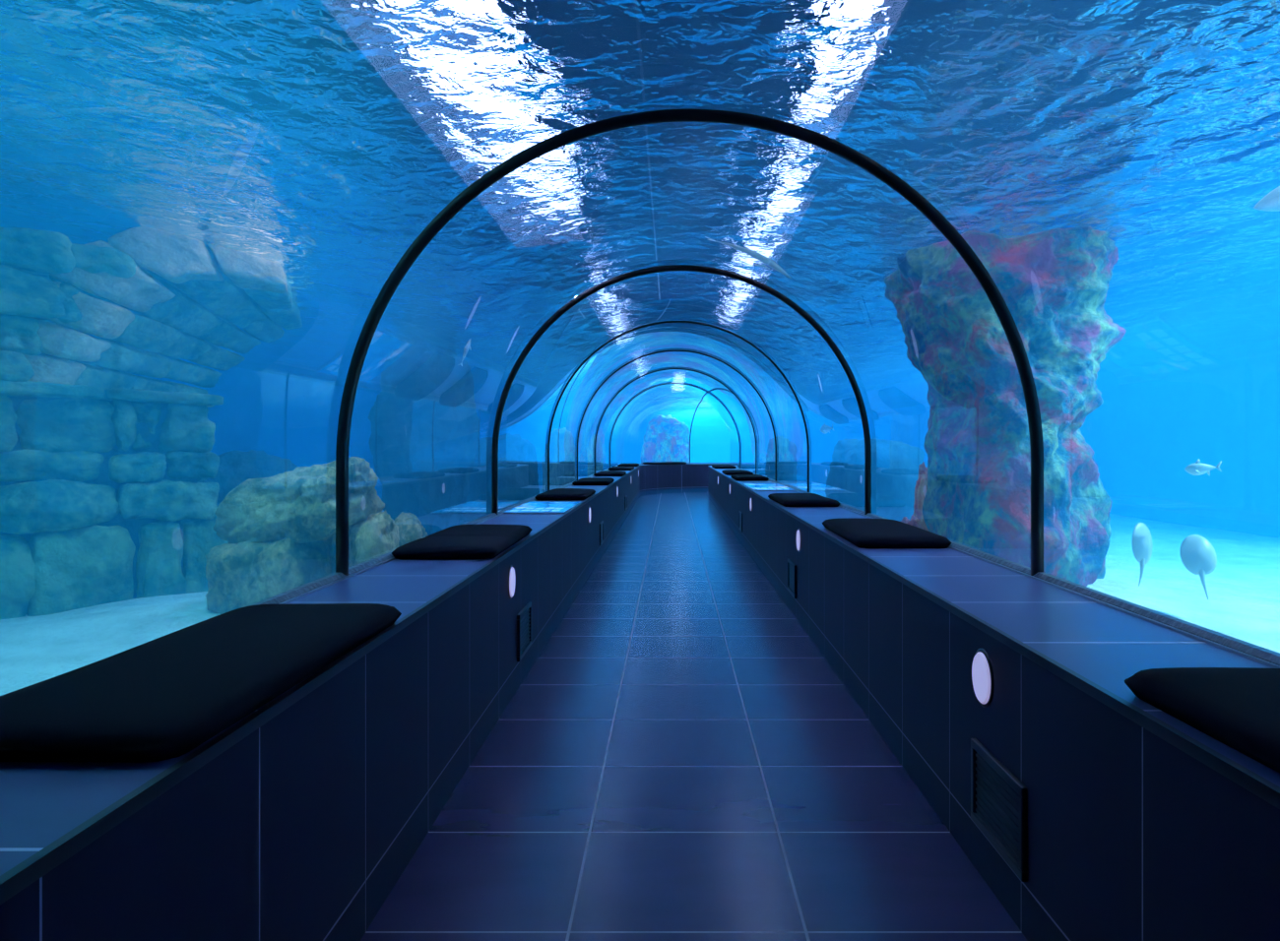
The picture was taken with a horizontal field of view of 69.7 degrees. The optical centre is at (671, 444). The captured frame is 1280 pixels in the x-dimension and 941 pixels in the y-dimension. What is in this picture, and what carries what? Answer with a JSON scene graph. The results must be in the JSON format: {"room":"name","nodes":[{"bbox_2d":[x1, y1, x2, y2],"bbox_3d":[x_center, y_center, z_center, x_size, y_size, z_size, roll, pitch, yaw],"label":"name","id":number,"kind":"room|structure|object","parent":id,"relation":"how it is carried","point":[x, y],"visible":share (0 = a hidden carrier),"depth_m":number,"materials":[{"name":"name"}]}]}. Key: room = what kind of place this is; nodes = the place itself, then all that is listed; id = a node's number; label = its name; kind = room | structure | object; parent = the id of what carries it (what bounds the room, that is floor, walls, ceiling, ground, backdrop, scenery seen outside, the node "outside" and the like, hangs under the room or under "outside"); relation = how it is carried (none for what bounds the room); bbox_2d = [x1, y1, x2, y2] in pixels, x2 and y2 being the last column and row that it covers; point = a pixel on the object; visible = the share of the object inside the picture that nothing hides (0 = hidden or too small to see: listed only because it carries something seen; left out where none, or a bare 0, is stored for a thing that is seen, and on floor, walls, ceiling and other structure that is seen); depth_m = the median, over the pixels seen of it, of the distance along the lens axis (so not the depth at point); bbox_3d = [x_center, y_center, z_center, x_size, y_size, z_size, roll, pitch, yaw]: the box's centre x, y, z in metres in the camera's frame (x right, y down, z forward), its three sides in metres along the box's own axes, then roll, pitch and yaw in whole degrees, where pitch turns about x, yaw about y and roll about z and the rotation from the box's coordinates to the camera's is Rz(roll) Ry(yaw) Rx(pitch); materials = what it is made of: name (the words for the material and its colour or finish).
{"room":"animal exhibit","nodes":[
{"label":"animal exhibit","id":0,"kind":"room"},
{"bbox_2d":[360,492,1027,940],"bbox_3d":[3.514,1.160,9.627,8.411,0.120,24.053,0,0,0],"label":"floor","id":1,"kind":"structure","parent":0,"point":[679,759],"depth_m":2.82,"materials":[{"name":"tile"}]},
{"bbox_2d":[0,463,730,940],"bbox_3d":[3.241,0.774,9.900,8.958,0.651,24.600,0,0,0],"label":"bench","id":2,"kind":"object","parent":1,"relation":"on","point":[297,820],"visible":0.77,"depth_m":1.80,"materials":[{"name":"tile"}]},
{"bbox_2d":[0,603,401,763],"bbox_3d":[-0.892,0.422,1.820,0.420,0.054,1.080,0,0,1],"label":"seat cushion","id":3,"kind":"object","parent":2,"relation":"on","point":[161,698],"visible":1,"depth_m":1.54,"materials":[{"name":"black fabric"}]},
{"bbox_2d":[280,476,593,603],"bbox_3d":[-0.265,0.447,11.118,7.610,0.006,26.002,0,0,20],"label":"trim","id":4,"kind":"structure","parent":2,"relation":"on","point":[393,558],"depth_m":3.06,"materials":[{"name":"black metal"}]},
{"bbox_2d":[391,524,531,559],"bbox_3d":[-0.902,0.422,4.120,0.420,0.055,1.080,0,0,-1],"label":"seat cushion","id":5,"kind":"object","parent":2,"relation":"on","point":[461,542],"visible":1,"depth_m":3.74,"materials":[{"name":"black fabric"}]},
{"bbox_2d":[251,462,730,605],"bbox_3d":[-0.280,0.440,11.135,7.639,0.020,26.043,0,0,20],"label":"trim","id":6,"kind":"structure","parent":2,"relation":"on","point":[308,587],"depth_m":3.08,"materials":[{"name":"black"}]},
{"bbox_2d":[508,565,515,599],"bbox_3d":[-0.686,0.590,3.950,0.010,0.146,0.146,0,0,0],"label":"step light","id":7,"kind":"object","parent":2,"relation":"attached to","point":[511,575],"visible":1,"depth_m":3.92,"materials":[{"name":"white plastic"}]},
{"bbox_2d":[516,601,531,661],"bbox_3d":[-0.684,0.865,4.280,0.014,0.210,0.350,0,0,0],"label":"vent cover","id":8,"kind":"object","parent":2,"relation":"attached to","point":[524,617],"visible":1,"depth_m":4.26,"materials":[{"name":"black metal"}]},
{"bbox_2d":[520,609,529,651],"bbox_3d":[-0.686,0.865,4.280,0.008,0.166,0.306,0,0,0],"label":"grille","id":9,"kind":"object","parent":8,"relation":"attached to","point":[525,613],"depth_m":4.29,"materials":[{"name":"black metal"}]},
{"bbox_2d":[503,502,581,513],"bbox_3d":[-0.902,0.444,6.550,0.410,0.012,1.150,0,0,0],"label":"information panel","id":10,"kind":"object","parent":2,"relation":"on","point":[530,507],"visible":0.98,"depth_m":6.34,"materials":[{"name":"blue plastic"}]},
{"bbox_2d":[534,488,595,500],"bbox_3d":[-0.902,0.422,7.950,0.420,0.055,1.080,0,0,0],"label":"seat cushion","id":11,"kind":"object","parent":2,"relation":"on","point":[556,493],"visible":1,"depth_m":7.50,"materials":[{"name":"black fabric"}]},
{"bbox_2d":[588,506,590,523],"bbox_3d":[-0.686,0.590,7.720,0.010,0.146,0.146,0,0,0],"label":"step light","id":12,"kind":"object","parent":2,"relation":"attached to","point":[589,506],"visible":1,"depth_m":7.69,"materials":[{"name":"white plastic"}]},
{"bbox_2d":[572,477,614,485],"bbox_3d":[-0.902,0.422,10.700,0.420,0.054,1.080,0,0,-1],"label":"seat cushion","id":13,"kind":"object","parent":2,"relation":"on","point":[586,480],"visible":1,"depth_m":10.21,"materials":[{"name":"black fabric"}]},
{"bbox_2d":[599,520,603,546],"bbox_3d":[-0.684,0.865,9.000,0.014,0.210,0.350,0,0,0],"label":"vent cover","id":14,"kind":"object","parent":2,"relation":"attached to","point":[602,523],"visible":1,"depth_m":8.96,"materials":[{"name":"black metal"}]},
{"bbox_2d":[593,470,626,476],"bbox_3d":[-0.902,0.422,13.600,0.420,0.055,1.080,0,0,0],"label":"seat cushion","id":15,"kind":"object","parent":2,"relation":"on","point":[604,473],"visible":0.98,"depth_m":13.10,"materials":[{"name":"black fabric"}]},
{"bbox_2d":[608,466,634,470],"bbox_3d":[-0.902,0.422,16.600,0.420,0.055,1.080,0,0,1],"label":"seat cushion","id":16,"kind":"object","parent":2,"relation":"on","point":[611,468],"visible":0.99,"depth_m":16.08,"materials":[{"name":"black fabric"}]},
{"bbox_2d":[624,495,626,511],"bbox_3d":[-0.684,0.865,13.700,0.014,0.210,0.350,0,0,0],"label":"vent cover","id":17,"kind":"object","parent":2,"relation":"attached to","point":[625,495],"visible":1,"depth_m":13.55,"materials":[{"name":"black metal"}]},
{"bbox_2d":[617,463,639,466],"bbox_3d":[-0.902,0.422,19.300,0.420,0.054,1.080,0,0,0],"label":"seat cushion","id":18,"kind":"object","parent":2,"relation":"on","point":[620,465],"visible":0.9,"depth_m":18.78,"materials":[{"name":"black fabric"}]},
{"bbox_2d":[0,0,1279,696],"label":"window","id":19,"kind":"structure","parent":2,"relation":"on","point":[207,207],"depth_m":2.12,"materials":[{"name":"glass"}]},
{"bbox_2d":[642,461,686,464],"bbox_3d":[-0.160,0.422,21.290,1.080,0.054,0.420,0,0,-42],"label":"seat cushion","id":20,"kind":"object","parent":2,"relation":"on","point":[661,463],"visible":0.98,"depth_m":21.13,"materials":[{"name":"black fabric"}]},
{"bbox_2d":[609,383,740,467],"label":"window","id":21,"kind":"structure","parent":2,"relation":"on","point":[655,426],"depth_m":20.78,"materials":[{"name":"glass"}]},
{"bbox_2d":[609,383,740,468],"bbox_3d":[0.062,-0.342,16.800,2.386,1.583,0.022,0,0,0],"label":"seal","id":22,"kind":"object","parent":2,"relation":"on","point":[668,383],"visible":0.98,"depth_m":16.79,"materials":[{"name":"black rubber"}]},
{"bbox_2d":[594,368,756,474],"bbox_3d":[0.062,-0.342,13.550,2.386,1.583,0.022,0,0,0],"label":"seal","id":23,"kind":"object","parent":2,"relation":"on","point":[667,368],"visible":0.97,"depth_m":13.54,"materials":[{"name":"black rubber"}]},
{"bbox_2d":[594,368,757,474],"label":"window","id":24,"kind":"structure","parent":2,"relation":"on","point":[723,394],"depth_m":15.05,"materials":[{"name":"glass"}]},
{"bbox_2d":[576,349,776,480],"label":"window","id":25,"kind":"structure","parent":2,"relation":"on","point":[754,406],"depth_m":12.17,"materials":[{"name":"glass"}]},
{"bbox_2d":[576,349,776,481],"bbox_3d":[0.062,-0.342,10.950,2.386,1.583,0.022,0,0,0],"label":"seal","id":26,"kind":"object","parent":2,"relation":"on","point":[738,372],"visible":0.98,"depth_m":10.94,"materials":[{"name":"black rubber"}]},
{"bbox_2d":[547,320,809,492],"bbox_3d":[0.062,-0.342,8.380,2.386,1.583,0.022,0,0,0],"label":"seal","id":27,"kind":"object","parent":2,"relation":"on","point":[665,322],"visible":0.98,"depth_m":8.37,"materials":[{"name":"black rubber"}]},
{"bbox_2d":[549,320,809,491],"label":"window","id":28,"kind":"structure","parent":2,"relation":"on","point":[783,407],"depth_m":9.50,"materials":[{"name":"glass"}]},
{"bbox_2d":[491,264,871,514],"bbox_3d":[0.062,-0.342,5.800,2.386,1.583,0.042,0,0,0],"label":"arch frame","id":29,"kind":"object","parent":2,"relation":"on","point":[672,268],"visible":0.99,"depth_m":5.78,"materials":[{"name":"black metal"}]},
{"bbox_2d":[498,270,864,511],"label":"window","id":30,"kind":"structure","parent":2,"relation":"on","point":[824,392],"depth_m":6.90,"materials":[{"name":"glass"}]},
{"bbox_2d":[348,122,1030,568],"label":"window","id":31,"kind":"structure","parent":2,"relation":"on","point":[929,356],"depth_m":3.98,"materials":[{"name":"glass"}]},
{"bbox_2d":[335,109,1043,575],"bbox_3d":[0.062,-0.342,3.117,2.386,1.583,0.042,0,0,0],"label":"arch frame","id":32,"kind":"object","parent":2,"relation":"on","point":[892,180],"visible":0.99,"depth_m":3.10,"materials":[{"name":"black metal"}]},
{"bbox_2d":[689,399,703,462],"bbox_3d":[0.875,-0.342,20.805,0.022,1.583,2.386,0,0,-22],"label":"seal","id":33,"kind":"object","parent":2,"relation":"on","point":[701,400],"visible":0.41,"depth_m":21.82,"materials":[{"name":"black rubber"}]},
{"bbox_2d":[690,399,730,462],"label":"window","id":34,"kind":"structure","parent":2,"relation":"on","point":[710,442],"depth_m":21.99,"materials":[{"name":"glass"}]},
{"bbox_2d":[707,465,1279,940],"bbox_3d":[4.252,0.774,8.889,6.936,0.651,22.578,0,0,0],"label":"bench","id":35,"kind":"object","parent":1,"relation":"on","point":[1144,825],"visible":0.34,"depth_m":2.02,"materials":[{"name":"tile"}]},
{"bbox_2d":[711,464,736,468],"bbox_3d":[1.014,0.422,17.800,0.420,0.054,1.080,0,0,-1],"label":"seat cushion","id":36,"kind":"object","parent":35,"relation":"on","point":[714,466],"visible":0.93,"depth_m":17.32,"materials":[{"name":"black fabric"}]},
{"bbox_2d":[721,469,753,475],"bbox_3d":[1.014,0.422,14.200,0.420,0.055,1.080,0,0,0],"label":"seat cushion","id":37,"kind":"object","parent":35,"relation":"on","point":[726,472],"visible":0.92,"depth_m":13.70,"materials":[{"name":"black fabric"}]},
{"bbox_2d":[738,511,742,531],"bbox_3d":[0.783,0.865,10.400,0.014,0.210,0.350,0,0,0],"label":"vent cover","id":38,"kind":"object","parent":35,"relation":"attached to","point":[739,512],"visible":1,"depth_m":10.40,"materials":[{"name":"black metal"}]},
{"bbox_2d":[730,474,768,480],"bbox_3d":[1.014,0.422,12.000,0.420,0.055,1.080,0,0,0],"label":"seat cushion","id":39,"kind":"object","parent":35,"relation":"on","point":[735,477],"visible":1,"depth_m":11.50,"materials":[{"name":"black fabric"}]},
{"bbox_2d":[749,497,752,511],"bbox_3d":[0.785,0.590,9.100,0.010,0.146,0.146,0,0,0],"label":"step light","id":40,"kind":"object","parent":35,"relation":"attached to","point":[750,501],"visible":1,"depth_m":9.04,"materials":[{"name":"white plastic"}]},
{"bbox_2d":[742,483,796,491],"bbox_3d":[1.014,0.444,9.700,0.410,0.012,1.500,0,0,0],"label":"information panel","id":41,"kind":"object","parent":35,"relation":"on","point":[754,486],"visible":1,"depth_m":9.40,"materials":[{"name":"blue plastic"}]},
{"bbox_2d":[787,558,796,598],"bbox_3d":[0.783,0.865,5.970,0.014,0.210,0.350,0,0,0],"label":"vent cover","id":42,"kind":"object","parent":35,"relation":"attached to","point":[792,567],"visible":1,"depth_m":5.95,"materials":[{"name":"black metal"}]},
{"bbox_2d":[788,564,794,592],"bbox_3d":[0.785,0.865,5.970,0.008,0.166,0.306,0,0,0],"label":"grille","id":43,"kind":"object","parent":42,"relation":"attached to","point":[791,566],"depth_m":5.99,"materials":[{"name":"black metal"}]},
{"bbox_2d":[796,528,800,552],"bbox_3d":[0.785,0.590,5.680,0.010,0.146,0.146,0,0,0],"label":"step light","id":44,"kind":"object","parent":35,"relation":"attached to","point":[799,531],"visible":1,"depth_m":5.66,"materials":[{"name":"white plastic"}]},
{"bbox_2d":[768,493,840,507],"bbox_3d":[1.014,0.422,7.150,0.420,0.054,1.080,0,0,-1],"label":"seat cushion","id":45,"kind":"object","parent":35,"relation":"on","point":[785,499],"visible":1,"depth_m":6.69,"materials":[{"name":"black fabric"}]},
{"bbox_2d":[822,517,951,548],"bbox_3d":[1.018,0.422,4.500,0.420,0.055,1.080,0,0,1],"label":"seat cushion","id":46,"kind":"object","parent":35,"relation":"on","point":[862,533],"visible":1,"depth_m":4.15,"materials":[{"name":"black fabric"}]},
{"bbox_2d":[971,648,993,707],"bbox_3d":[0.785,0.590,2.325,0.010,0.146,0.146,0,0,0],"label":"step light","id":47,"kind":"object","parent":35,"relation":"attached to","point":[982,670],"visible":1,"depth_m":2.31,"materials":[{"name":"white plastic"}]},
{"bbox_2d":[970,738,1027,882],"bbox_3d":[0.783,0.865,2.210,0.014,0.210,0.350,0,0,0],"label":"vent cover","id":48,"kind":"object","parent":35,"relation":"attached to","point":[998,799],"visible":1,"depth_m":2.19,"materials":[{"name":"black metal"}]},
{"bbox_2d":[975,752,1019,862],"bbox_3d":[0.785,0.865,2.210,0.008,0.166,0.306,0,0,0],"label":"grille","id":49,"kind":"object","parent":48,"relation":"attached to","point":[996,796],"depth_m":2.20,"materials":[{"name":"black metal"}]},
{"bbox_2d":[736,467,1279,668],"bbox_3d":[4.471,0.440,8.669,6.497,0.020,22.139,0,0,0],"label":"trim","id":50,"kind":"structure","parent":35,"relation":"on","point":[1258,652],"depth_m":2.45,"materials":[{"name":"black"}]},
{"bbox_2d":[1124,667,1279,773],"bbox_3d":[1.024,0.422,1.150,0.420,0.055,1.080,0,0,-1],"label":"seat cushion","id":51,"kind":"object","parent":35,"relation":"on","point":[1239,708],"visible":1,"depth_m":1.46,"materials":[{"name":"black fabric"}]}
]}

